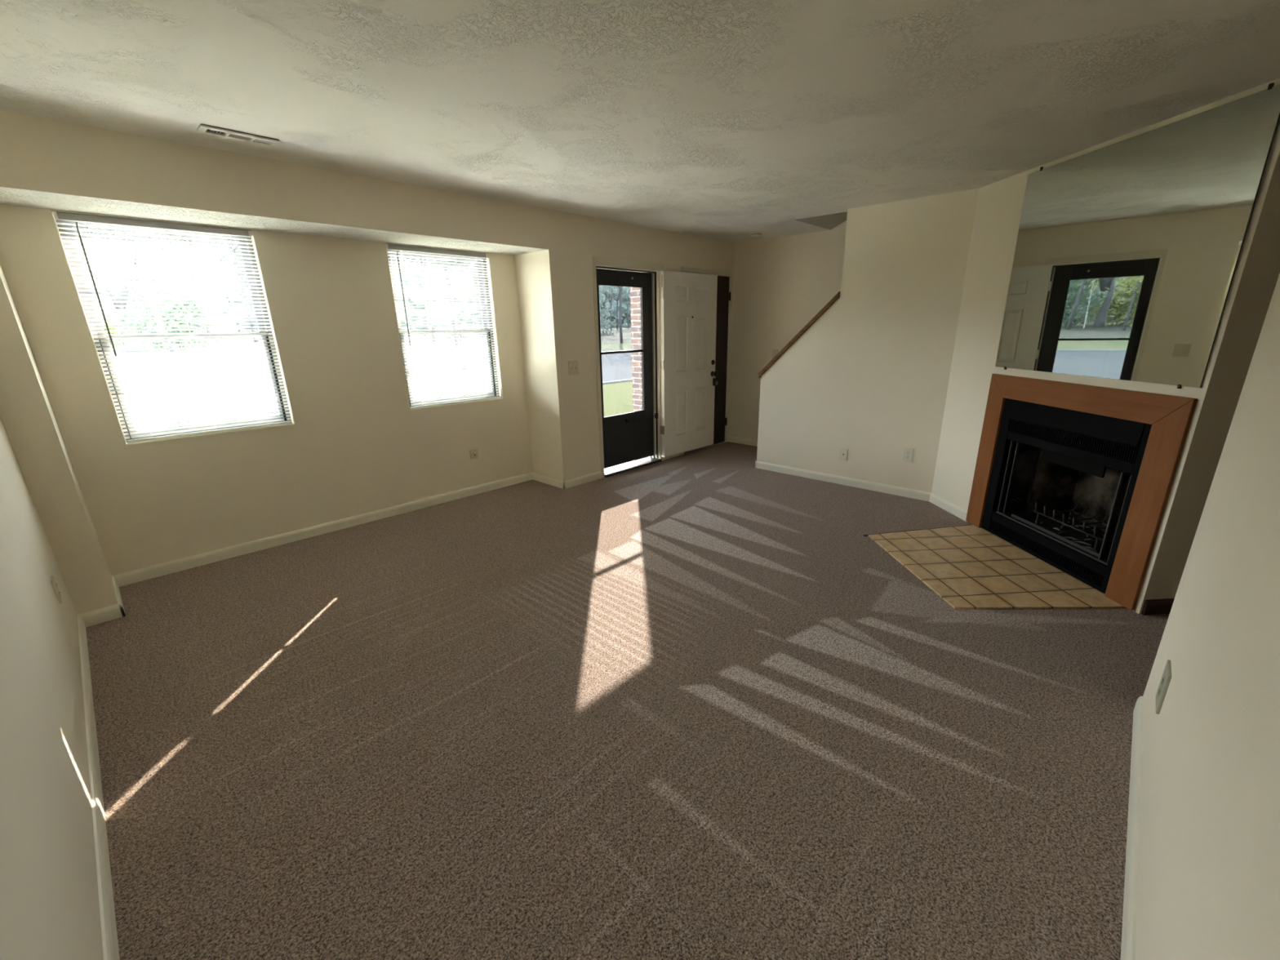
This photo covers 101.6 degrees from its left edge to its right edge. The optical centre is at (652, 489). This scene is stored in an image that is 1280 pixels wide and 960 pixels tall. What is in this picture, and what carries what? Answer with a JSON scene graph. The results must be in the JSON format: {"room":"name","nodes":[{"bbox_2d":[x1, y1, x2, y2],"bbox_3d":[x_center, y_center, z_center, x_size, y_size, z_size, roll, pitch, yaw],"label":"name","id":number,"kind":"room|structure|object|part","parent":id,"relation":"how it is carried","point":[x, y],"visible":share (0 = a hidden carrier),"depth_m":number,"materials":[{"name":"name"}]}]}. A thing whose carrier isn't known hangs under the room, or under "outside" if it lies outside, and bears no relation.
{"room":"living room","nodes":[
{"label":"living room","id":0,"kind":"room"},
{"bbox_2d":[0,417,103,959],"bbox_3d":[-1.767,-0.083,1.207,4.958,2.590,0.120,15,23,40],"label":"wall","id":1,"kind":"structure","parent":0,"point":[50,903],"depth_m":1.34,"materials":[{"name":"paint"}]},
{"bbox_2d":[50,575,62,603],"bbox_3d":[-2.670,0.449,2.341,0.072,0.114,0.010,15,23,40],"label":"power outlet","id":2,"kind":"object","parent":1,"relation":"attached to","point":[52,580],"visible":1,"depth_m":2.32,"materials":[{"name":"beige paint"}]},
{"bbox_2d":[77,614,119,959],"bbox_3d":[-1.505,1.105,1.437,4.167,0.078,0.013,15,23,40],"label":"baseboard","id":3,"kind":"structure","parent":1,"relation":"attached to","point":[108,919],"depth_m":1.63,"materials":[{"name":"paint"}]},
{"bbox_2d":[0,264,117,614],"bbox_3d":[-3.257,-0.506,2.696,0.670,2.440,0.156,15,23,40],"label":"wall pier","id":4,"kind":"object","parent":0,"point":[28,418],"visible":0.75,"depth_m":2.60,"materials":[{"name":"paint"}]},
{"bbox_2d":[78,602,125,627],"bbox_3d":[-2.986,0.685,2.834,0.013,0.078,0.169,15,23,40],"label":"baseboard","id":5,"kind":"object","parent":4,"relation":"attached to","point":[103,615],"visible":0.8,"depth_m":2.83,"materials":[{"name":"paint"}]},
{"bbox_2d":[111,575,125,617],"bbox_3d":[-3.122,0.618,3.053,0.523,0.078,0.013,15,23,40],"label":"baseboard","id":6,"kind":"structure","parent":4,"relation":"attached to","point":[115,584],"depth_m":3.00,"materials":[{"name":"paint"}]},
{"bbox_2d":[0,204,533,575],"bbox_3d":[-2.347,-0.780,4.048,0.160,2.130,3.096,15,23,40],"label":"wall","id":7,"kind":"structure","parent":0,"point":[355,445],"depth_m":3.71,"materials":[{"name":"paint"}]},
{"bbox_2d":[53,211,292,443],"bbox_3d":[-2.893,-0.978,3.273,0.050,1.258,0.864,15,23,40],"label":"mini blind","id":8,"kind":"object","parent":7,"relation":"attached to","point":[87,220],"visible":1,"depth_m":3.21,"materials":[{"name":"grey plastic"}]},
{"bbox_3d":[-2.893,-0.385,3.466,0.022,0.012,0.864,15,23,40],"label":"rail","id":9,"kind":"part","parent":8,"relation":"part of","materials":[{"name":"white plastic"}]},
{"bbox_2d":[51,212,294,445],"bbox_3d":[-2.926,-0.981,3.304,0.139,1.274,0.878,15,23,40],"label":"window","id":10,"kind":"structure","parent":7,"relation":"attached to","point":[55,222],"depth_m":3.29,"materials":[{"name":"white plastic"}]},
{"bbox_3d":[-2.964,-1.267,3.248,0.026,0.638,0.822,15,23,40],"label":"sash","id":11,"kind":"part","parent":10,"relation":"part of","materials":[{"name":"white plastic"}]},
{"bbox_3d":[-2.935,-0.697,3.406,0.026,0.616,0.822,15,23,40],"label":"sash","id":12,"kind":"part","parent":10,"relation":"part of","materials":[{"name":"white plastic"}]},
{"bbox_3d":[-2.891,-0.372,3.470,0.066,0.012,0.878,15,23,40],"label":"sill","id":13,"kind":"part","parent":10,"relation":"part of","materials":[{"name":"paint"}]},
{"bbox_2d":[112,471,533,586],"bbox_3d":[-2.271,0.215,4.300,0.013,0.078,3.096,15,23,40],"label":"baseboard","id":14,"kind":"structure","parent":7,"relation":"attached to","point":[172,566],"depth_m":3.90,"materials":[{"name":"paint"}]},
{"bbox_2d":[386,244,500,408],"bbox_3d":[-1.739,-1.370,4.475,0.050,1.258,0.861,15,23,40],"label":"mini blind","id":15,"kind":"object","parent":7,"relation":"attached to","point":[390,247],"visible":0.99,"depth_m":4.43,"materials":[{"name":"grey plastic"}]},
{"bbox_3d":[-1.738,-0.778,4.668,0.022,0.012,0.861,15,23,40],"label":"rail","id":16,"kind":"part","parent":15,"relation":"part of","materials":[{"name":"white plastic"}]},
{"bbox_2d":[386,251,502,410],"bbox_3d":[-1.771,-1.373,4.506,0.139,1.274,0.875,15,23,40],"label":"window","id":17,"kind":"structure","parent":7,"relation":"attached to","point":[401,253],"depth_m":4.60,"materials":[{"name":"white plastic"}]},
{"bbox_3d":[-1.810,-1.659,4.450,0.026,0.638,0.819,15,23,40],"label":"sash","id":18,"kind":"part","parent":17,"relation":"part of","materials":[{"name":"white plastic"}]},
{"bbox_3d":[-1.780,-1.089,4.608,0.026,0.616,0.819,15,23,40],"label":"sash","id":19,"kind":"part","parent":17,"relation":"part of","materials":[{"name":"white glass"}]},
{"bbox_3d":[-1.736,-0.764,4.672,0.066,0.012,0.875,15,23,40],"label":"sill","id":20,"kind":"part","parent":17,"relation":"part of","materials":[{"name":"paint"}]},
{"bbox_2d":[469,448,478,458],"bbox_3d":[-1.649,-0.327,4.842,0.020,0.086,0.078,15,23,40],"label":"outlet","id":21,"kind":"object","parent":7,"relation":"attached to","point":[473,453],"visible":1,"depth_m":4.84,"materials":[{"name":"beige paint"}]},
{"bbox_2d":[0,110,548,248],"bbox_3d":[-2.173,-1.895,3.517,0.670,0.310,3.096,15,23,40],"label":"wall header","id":22,"kind":"structure","parent":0,"point":[38,153],"depth_m":2.88,"materials":[{"name":"paint"}]},
{"bbox_2d":[0,186,548,255],"bbox_3d":[-2.113,-1.731,3.513,0.511,0.002,3.096,15,23,40],"label":"ceiling","id":23,"kind":"structure","parent":0,"point":[8,196],"depth_m":3.08,"materials":[{"name":"white paint"}]},
{"bbox_2d":[514,208,734,480],"bbox_3d":[-0.180,-1.524,5.907,0.670,2.500,2.778,15,23,40],"label":"wall","id":24,"kind":"structure","parent":0,"point":[555,286],"depth_m":4.92,"materials":[{"name":"paint"}]},
{"bbox_2d":[532,471,564,488],"bbox_3d":[-1.043,-0.089,5.217,0.523,0.078,0.013,15,23,40],"label":"baseboard","id":25,"kind":"structure","parent":24,"relation":"attached to","point":[537,477],"depth_m":5.20,"materials":[{"name":"paint"}]},
{"bbox_2d":[568,360,578,375],"bbox_3d":[-0.730,-1.129,4.864,0.019,0.125,0.118,15,23,40],"label":"light switch","id":26,"kind":"object","parent":24,"relation":"attached to","point":[573,366],"visible":1,"depth_m":4.86,"materials":[{"name":"beige paint"}]},
{"bbox_2d":[562,471,602,488],"bbox_3d":[-0.692,-0.095,5.222,0.013,0.078,0.496,15,23,40],"label":"baseboard","id":27,"kind":"structure","parent":24,"relation":"attached to","point":[597,475],"depth_m":5.21,"materials":[{"name":"paint"}]},
{"bbox_2d":[591,256,663,477],"bbox_3d":[-0.204,-1.236,5.438,0.012,2.113,0.987,15,23,40],"label":"trim","id":28,"kind":"structure","parent":24,"relation":"attached to","point":[595,260],"depth_m":5.13,"materials":[{"name":"beige paint"}]},
{"bbox_2d":[595,264,662,477],"bbox_3d":[-0.272,-1.215,5.489,0.200,2.045,0.897,15,23,40],"label":"door","id":29,"kind":"structure","parent":24,"relation":"in","point":[628,300],"depth_m":5.51,"materials":[{"name":"paint"}]},
{"bbox_3d":[-0.318,-1.730,5.302,0.006,0.627,0.616,15,23,40],"label":"glass","id":30,"kind":"part","parent":29,"relation":"part of","materials":[{"name":"clear glass"}]},
{"bbox_3d":[-0.315,-1.109,5.503,0.006,0.631,0.616,15,23,40],"label":"glass","id":31,"kind":"part","parent":29,"relation":"part of","materials":[{"name":"clear glass"}]},
{"bbox_3d":[-0.290,-0.556,5.659,0.004,0.405,0.616,15,23,40],"label":"kick panel","id":32,"kind":"part","parent":29,"relation":"part of","materials":[{"name":"black paint"}]},
{"bbox_2d":[658,270,717,457],"bbox_3d":[0.445,-1.412,5.995,0.111,1.989,0.936,16,24,42],"label":"door","id":33,"kind":"structure","parent":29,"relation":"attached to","point":[688,300],"depth_m":5.96,"materials":[{"name":"white paint"}]},
{"bbox_3d":[0.335,-0.888,6.057,0.013,0.515,0.200,16,24,42],"label":"raised panel","id":34,"kind":"part","parent":33,"relation":"part of","materials":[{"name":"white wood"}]},
{"bbox_3d":[0.319,-2.121,5.670,0.013,0.150,0.200,16,24,42],"label":"raised panel","id":35,"kind":"part","parent":33,"relation":"part of","materials":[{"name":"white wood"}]},
{"bbox_3d":[0.326,-1.615,5.829,0.013,0.590,0.200,16,24,42],"label":"raised panel","id":36,"kind":"part","parent":33,"relation":"part of","materials":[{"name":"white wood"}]},
{"bbox_3d":[0.575,-0.965,6.293,0.013,0.515,0.210,16,24,42],"label":"raised panel","id":37,"kind":"part","parent":33,"relation":"part of","materials":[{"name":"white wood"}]},
{"bbox_3d":[0.566,-1.692,6.064,0.013,0.590,0.210,16,24,42],"label":"raised panel","id":38,"kind":"part","parent":33,"relation":"part of","materials":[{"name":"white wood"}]},
{"bbox_3d":[0.559,-2.198,5.905,0.013,0.150,0.210,16,24,42],"label":"raised panel","id":39,"kind":"part","parent":33,"relation":"part of","materials":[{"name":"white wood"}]},
{"bbox_3d":[0.750,-1.390,6.296,0.069,0.063,0.064,15,23,40],"label":"knob","id":40,"kind":"part","parent":33,"relation":"part of","materials":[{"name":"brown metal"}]},
{"bbox_2d":[712,370,717,386],"bbox_3d":[0.763,-1.338,6.304,0.043,0.176,0.061,15,23,40],"label":"lockbox","id":41,"kind":"object","parent":33,"relation":"hanging from","point":[714,380],"visible":1,"depth_m":6.30,"materials":[{"name":"black metal"}]},
{"bbox_2d":[680,266,733,455],"bbox_3d":[0.662,-1.528,6.340,0.012,2.109,0.977,15,23,40],"label":"trim","id":42,"kind":"structure","parent":24,"relation":"attached to","point":[686,269],"depth_m":6.49,"materials":[{"name":"beige wood"}]},
{"bbox_2d":[684,275,731,453],"bbox_3d":[0.664,-1.515,6.360,0.063,2.036,0.884,15,23,40],"label":"door","id":43,"kind":"structure","parent":24,"relation":"in","point":[723,295],"depth_m":6.54,"materials":[{"name":"brown metal"}]},
{"bbox_2d":[85,441,1169,959],"bbox_3d":[1.193,0.630,2.972,7.050,0.001,6.062,15,23,40],"label":"floor","id":44,"kind":"structure","parent":0,"point":[683,707],"depth_m":1.99,"materials":[{"name":"carpet"}]},
{"bbox_2d":[0,0,1279,242],"bbox_3d":[1.332,-1.712,2.078,6.737,0.120,6.269,15,23,40],"label":"ceiling","id":45,"kind":"structure","parent":0,"point":[723,120],"depth_m":2.12,"materials":[{"name":"white paint"}]},
{"bbox_2d":[195,123,279,146],"bbox_3d":[-2.070,-1.770,2.617,0.120,0.011,0.320,15,23,40],"label":"ceiling vent","id":46,"kind":"object","parent":45,"relation":"in","point":[202,128],"visible":1,"depth_m":2.60,"materials":[{"name":"beige metal"}]},
{"bbox_2d":[750,231,762,237],"bbox_3d":[1.123,-2.749,5.647,0.124,0.038,0.124,15,23,40],"label":"smoke detector","id":47,"kind":"object","parent":45,"relation":"attached to","point":[756,234],"visible":1,"depth_m":5.61,"materials":[{"name":"beige plastic"}]},
{"bbox_2d":[728,220,846,439],"bbox_3d":[3.362,-2.357,4.297,6.617,4.950,0.120,15,23,40],"label":"wall","id":48,"kind":"structure","parent":0,"point":[780,284],"depth_m":6.14,"materials":[{"name":"paint"}]},
{"bbox_2d":[727,435,757,446],"bbox_3d":[1.998,-0.419,6.145,2.667,0.078,0.013,15,23,40],"label":"baseboard","id":49,"kind":"structure","parent":48,"relation":"attached to","point":[731,439],"depth_m":6.85,"materials":[{"name":"paint"}]},
{"bbox_2d":[772,349,778,359],"bbox_3d":[1.471,-1.610,6.258,0.076,0.118,0.019,15,23,40],"label":"light switch","id":50,"kind":"object","parent":48,"relation":"attached to","point":[775,353],"visible":0.8,"depth_m":6.26,"materials":[{"name":"beige paint"}]},
{"bbox_2d":[795,211,847,230],"bbox_3d":[3.554,-3.307,3.177,5.255,2.449,0.857,15,23,40],"label":"ceiling","id":51,"kind":"structure","parent":0,"point":[830,221],"depth_m":5.21,"materials":[{"name":"paint"}]},
{"bbox_2d":[756,188,978,493],"bbox_3d":[1.859,-1.239,4.789,1.881,2.460,0.115,15,23,40],"label":"wall","id":52,"kind":"structure","parent":0,"point":[869,378],"depth_m":4.57,"materials":[{"name":"paint"}]},
{"bbox_2d":[758,291,839,377],"bbox_3d":[1.440,-1.482,5.109,0.790,0.807,0.155,15,23,40],"label":"cap","id":53,"kind":"object","parent":52,"relation":"attached to","point":[837,296],"visible":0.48,"depth_m":5.01,"materials":[{"name":"brown wood"}]},
{"bbox_2d":[754,460,930,501],"bbox_3d":[1.781,-0.102,5.144,1.774,0.078,0.013,15,23,40],"label":"baseboard","id":54,"kind":"structure","parent":52,"relation":"attached to","point":[897,491],"depth_m":5.04,"materials":[{"name":"paint"}]},
{"bbox_2d":[839,448,848,460],"bbox_3d":[1.835,-0.334,5.015,0.074,0.112,0.015,15,23,40],"label":"outlet","id":55,"kind":"object","parent":52,"relation":"attached to","point":[843,452],"visible":1,"depth_m":5.01,"materials":[{"name":"beige plastic"}]},
{"bbox_2d":[902,446,913,462],"bbox_3d":[2.261,-0.306,4.618,0.078,0.128,0.010,15,23,40],"label":"power outlet","id":56,"kind":"object","parent":52,"relation":"attached to","point":[908,451],"visible":1,"depth_m":4.62,"materials":[{"name":"beige plastic"}]},
{"bbox_2d":[931,78,1279,613],"bbox_3d":[2.557,-0.779,3.328,0.100,2.440,1.886,-2,18,-5],"label":"wall","id":57,"kind":"structure","parent":0,"point":[999,204],"depth_m":3.41,"materials":[{"name":"paint"}]},
{"bbox_2d":[928,493,967,521],"bbox_3d":[2.456,0.144,4.335,0.013,0.078,0.505,-2,18,-5],"label":"baseboard","id":58,"kind":"structure","parent":57,"relation":"attached to","point":[960,513],"depth_m":4.32,"materials":[{"name":"paint"}]},
{"bbox_2d":[965,373,1197,610],"bbox_3d":[2.804,-0.097,3.313,0.582,1.143,1.359,-2,18,-5],"label":"fireplace","id":59,"kind":"object","parent":57,"relation":"attached to","point":[1116,453],"depth_m":3.22,"materials":[{"name":"brown wood"}]},
{"bbox_3d":[2.472,-0.270,3.863,0.021,1.133,0.152,-2,18,-5],"label":"surround leg","id":60,"kind":"part","parent":59,"relation":"part of","materials":[{"name":"brown wood"}]},
{"bbox_3d":[2.611,-0.091,3.745,0.180,0.523,0.008,-2,18,-5],"label":"glass door","id":61,"kind":"part","parent":59,"relation":"part of","materials":[{"name":"black glass"}]},
{"bbox_3d":[2.611,-0.091,3.745,0.152,0.491,0.002,-2,18,-5],"label":"glass pane","id":62,"kind":"part","parent":59,"relation":"part of","materials":[{"name":"clear glass"}]},
{"bbox_3d":[2.615,-0.074,3.692,0.180,0.523,0.008,-2,18,-5],"label":"glass door","id":63,"kind":"part","parent":59,"relation":"part of","materials":[{"name":"black glass"}]},
{"bbox_3d":[2.615,-0.074,3.692,0.152,0.491,0.002,-2,18,-5],"label":"glass pane","id":64,"kind":"part","parent":59,"relation":"part of","materials":[{"name":"clear glass"}]},
{"bbox_3d":[2.644,0.201,3.583,0.012,0.084,0.012,6,19,19],"label":"leg","id":65,"kind":"part","parent":59,"relation":"part of","materials":[{"name":"grey metal"}]},
{"bbox_2d":[1035,520,1104,551],"bbox_3d":[2.794,0.293,3.395,0.323,0.014,0.544,-1,17,0],"label":"debris","id":66,"kind":"object","parent":59,"relation":"in","point":[1062,526],"visible":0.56,"depth_m":3.33,"materials":[{"name":"grey"}]},
{"bbox_3d":[2.783,0.225,3.362,0.254,0.014,0.540,-2,18,-5],"label":"cross rod","id":67,"kind":"part","parent":59,"relation":"part of","materials":[{"name":"grey metal"}]},
{"bbox_3d":[2.785,0.229,3.363,0.327,0.160,0.540,-2,18,-5],"label":"log grate","id":68,"kind":"part","parent":59,"relation":"part of","materials":[{"name":"black metal"}]},
{"bbox_2d":[1008,400,1145,448],"bbox_3d":[2.519,-0.416,3.174,0.016,0.138,0.920,-2,18,-5],"label":"hood","id":69,"kind":"object","parent":59,"relation":"attached to","point":[1119,431],"depth_m":3.08,"materials":[{"name":"black metal"}]},
{"bbox_3d":[2.683,0.335,3.156,0.012,0.084,0.012,-9,19,-24],"label":"leg","id":70,"kind":"part","parent":59,"relation":"part of","materials":[{"name":"grey metal"}]},
{"bbox_3d":[2.682,0.154,2.964,0.180,0.523,0.008,-2,18,-5],"label":"glass door","id":71,"kind":"part","parent":59,"relation":"part of","materials":[{"name":"black glass"}]},
{"bbox_3d":[2.682,0.154,2.964,0.152,0.491,0.002,-2,18,-5],"label":"glass pane","id":72,"kind":"part","parent":59,"relation":"part of","materials":[{"name":"clear glass"}]},
{"bbox_3d":[2.686,0.170,2.912,0.180,0.523,0.008,-2,18,-5],"label":"glass door","id":73,"kind":"part","parent":59,"relation":"part of","materials":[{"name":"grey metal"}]},
{"bbox_3d":[2.576,0.088,2.720,0.021,1.133,0.160,-2,18,-5],"label":"surround leg","id":74,"kind":"part","parent":59,"relation":"part of","materials":[{"name":"brown wood"}]},
{"bbox_2d":[995,82,1279,388],"bbox_3d":[2.508,-1.259,2.920,0.025,1.245,1.355,-2,18,-5],"label":"wall mirror","id":75,"kind":"object","parent":57,"relation":"attached to","point":[1127,251],"visible":1,"depth_m":2.70,"materials":[{"name":"silver metal"}]},
{"bbox_3d":[2.509,-1.258,2.920,0.018,1.215,1.355,-2,18,-5],"label":"glass","id":76,"kind":"part","parent":75,"relation":"part of","materials":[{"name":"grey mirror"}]},
{"bbox_2d":[1135,273,1279,959],"bbox_3d":[1.016,0.045,0.686,0.115,2.590,2.844,15,23,40],"label":"wall","id":77,"kind":"structure","parent":0,"point":[1208,886],"depth_m":1.12,"materials":[{"name":"paint"}]},
{"bbox_2d":[1120,696,1142,959],"bbox_3d":[0.984,1.183,1.089,0.013,0.078,2.844,15,23,40],"label":"baseboard","id":78,"kind":"structure","parent":77,"relation":"attached to","point":[1128,931],"depth_m":1.51,"materials":[{"name":"paint"}]},
{"bbox_2d":[1155,659,1171,714],"bbox_3d":[1.659,0.641,1.697,0.010,0.145,0.112,15,23,40],"label":"power outlet","id":79,"kind":"object","parent":77,"relation":"attached to","point":[1166,676],"visible":1,"depth_m":1.67,"materials":[{"name":"beige plastic"}]},
{"bbox_2d":[1160,220,1279,599],"bbox_3d":[3.183,-0.533,2.523,1.000,2.440,0.100,-2,18,-5],"label":"wall","id":80,"kind":"structure","parent":0,"point":[1271,273],"depth_m":2.48,"materials":[{"name":"paint"}]},
{"bbox_2d":[1141,598,1174,615],"bbox_3d":[3.158,0.609,2.819,1.088,0.085,0.013,-2,18,-5],"label":"baseboard","id":81,"kind":"structure","parent":80,"relation":"attached to","point":[1151,606],"depth_m":2.77,"materials":[{"name":"brown wood"}]},
{"bbox_3d":[1.363,0.717,2.841,6.737,0.068,6.269,15,23,40],"label":"floor slab","id":82,"kind":"structure","parent":0,"visible":0},
{"bbox_2d":[862,524,1124,608],"bbox_3d":[2.074,0.479,3.417,0.941,0.019,1.248,-2,18,-5],"label":"tiled hearth","id":83,"kind":"object","parent":82,"relation":"on","point":[967,566],"visible":1,"depth_m":3.27,"materials":[{"name":"tile"}]},
{"label":"outside","id":84,"kind":"structure","parent":0,"visible":0},
{"bbox_2d":[116,350,487,379],"bbox_3d":[1.276,-12.301,44.238,7.450,0.190,150.000,15,23,40],"label":"verge","id":85,"kind":"structure","parent":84,"point":[440,353],"depth_m":23.16,"materials":[{"name":"green plant"}]},
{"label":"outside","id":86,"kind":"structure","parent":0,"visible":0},
{"bbox_2d":[107,328,486,365],"bbox_3d":[-22.804,-23.796,77.858,76.000,2.150,210.000,15,23,40],"label":"ground","id":87,"kind":"structure","parent":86,"point":[428,336],"depth_m":33.47,"materials":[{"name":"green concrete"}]},
{"bbox_2d":[72,228,143,313],"bbox_3d":[-28.941,-11.113,26.177,5.174,9.018,6.937,-5,18,-14],"label":"tree","id":88,"kind":"object","parent":87,"relation":"on","point":[88,234],"visible":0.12,"depth_m":26.74,"materials":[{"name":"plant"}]},
{"bbox_2d":[92,285,151,350],"bbox_3d":[-33.958,-10.830,30.890,6.344,5.542,5.644,-15,23,-39],"label":"bush","id":89,"kind":"object","parent":87,"relation":"on","point":[99,291],"visible":0.06,"depth_m":31.71,"materials":[{"name":"green plant"}]},
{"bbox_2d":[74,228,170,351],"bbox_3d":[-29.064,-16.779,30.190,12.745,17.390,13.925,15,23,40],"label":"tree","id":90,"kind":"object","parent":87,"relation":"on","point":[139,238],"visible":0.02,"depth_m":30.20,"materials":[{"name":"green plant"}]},
{"bbox_2d":[85,231,167,328],"bbox_3d":[-47.417,-18.974,48.153,7.446,9.678,5.552,14,23,39],"label":"tree","id":91,"kind":"object","parent":87,"relation":"on","point":[101,232],"visible":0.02,"depth_m":47.50,"materials":[{"name":"green plant"}]},
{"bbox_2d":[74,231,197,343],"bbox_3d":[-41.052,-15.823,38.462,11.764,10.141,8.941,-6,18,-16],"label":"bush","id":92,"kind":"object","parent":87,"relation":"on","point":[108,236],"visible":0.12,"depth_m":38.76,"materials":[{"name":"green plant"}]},
{"bbox_2d":[135,298,151,351],"bbox_3d":[-29.885,-9.633,30.666,0.160,3.047,0.140,15,23,40],"label":"light pole","id":93,"kind":"object","parent":87,"relation":"on","point":[135,299],"visible":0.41,"depth_m":30.64,"materials":[{"name":"grey paint"}]},
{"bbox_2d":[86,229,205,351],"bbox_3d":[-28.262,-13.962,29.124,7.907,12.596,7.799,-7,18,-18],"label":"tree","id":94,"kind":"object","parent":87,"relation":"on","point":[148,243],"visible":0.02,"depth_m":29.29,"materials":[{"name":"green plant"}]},
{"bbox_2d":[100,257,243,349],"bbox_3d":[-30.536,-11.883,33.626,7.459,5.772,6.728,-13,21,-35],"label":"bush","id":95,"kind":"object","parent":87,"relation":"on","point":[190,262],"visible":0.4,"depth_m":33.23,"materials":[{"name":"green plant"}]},
{"bbox_2d":[99,232,244,339],"bbox_3d":[-37.101,-19.895,41.920,12.586,15.702,10.366,-2,18,-5],"label":"tree","id":96,"kind":"object","parent":87,"relation":"on","point":[180,242],"visible":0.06,"depth_m":42.12,"materials":[{"name":"green plant"}]},
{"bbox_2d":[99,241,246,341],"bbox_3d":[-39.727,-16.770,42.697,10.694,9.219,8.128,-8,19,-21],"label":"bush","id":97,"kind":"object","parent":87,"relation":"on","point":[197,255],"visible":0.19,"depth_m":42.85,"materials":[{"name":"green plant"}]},
{"bbox_2d":[193,239,242,331],"bbox_3d":[-40.856,-23.898,50.011,11.196,18.081,11.350,11,21,34],"label":"tree","id":98,"kind":"object","parent":87,"relation":"on","point":[221,245],"visible":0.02,"depth_m":50.60,"materials":[{"name":"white plant"}]},
{"bbox_2d":[226,240,258,342],"bbox_3d":[-30.067,-19.243,37.921,10.598,17.115,10.744,7,19,23],"label":"tree","id":99,"kind":"object","parent":87,"relation":"on","point":[232,246],"visible":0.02,"depth_m":38.82,"materials":[{"name":"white plant"}]},
{"bbox_2d":[80,238,482,333],"bbox_3d":[-42.414,-27.089,70.703,6.582,11.195,246.120,15,23,40],"label":"tree line","id":100,"kind":"object","parent":87,"relation":"on","point":[159,248],"visible":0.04,"depth_m":76.35,"materials":[{"name":"green plant"}]},
{"bbox_2d":[396,256,412,328],"bbox_3d":[-26.742,-27.955,59.118,16.945,20.221,14.387,5,18,18],"label":"tree","id":101,"kind":"object","parent":87,"relation":"on","point":[409,316],"visible":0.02,"depth_m":59.70,"materials":[{"name":"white plant"}]},
{"bbox_2d":[443,259,458,346],"bbox_3d":[-14.215,-17.748,37.605,12.292,14.690,10.496,-5,18,-13],"label":"tree","id":102,"kind":"object","parent":87,"relation":"on","point":[443,260],"visible":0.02,"depth_m":37.53,"materials":[{"name":"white plant"}]},
{"bbox_2d":[445,259,480,333],"bbox_3d":[-20.219,-22.039,57.660,5.677,9.895,7.612,1,18,7],"label":"tree","id":103,"kind":"object","parent":87,"relation":"on","point":[446,260],"visible":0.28,"depth_m":57.74,"materials":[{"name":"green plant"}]},
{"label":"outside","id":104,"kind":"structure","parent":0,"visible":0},
{"bbox_2d":[121,360,490,430],"bbox_3d":[2.695,-7.685,30.137,14.350,0.130,130.000,15,23,40],"label":"parking lot","id":105,"kind":"structure","parent":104,"point":[476,369],"depth_m":14.18,"materials":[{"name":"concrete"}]}
]}

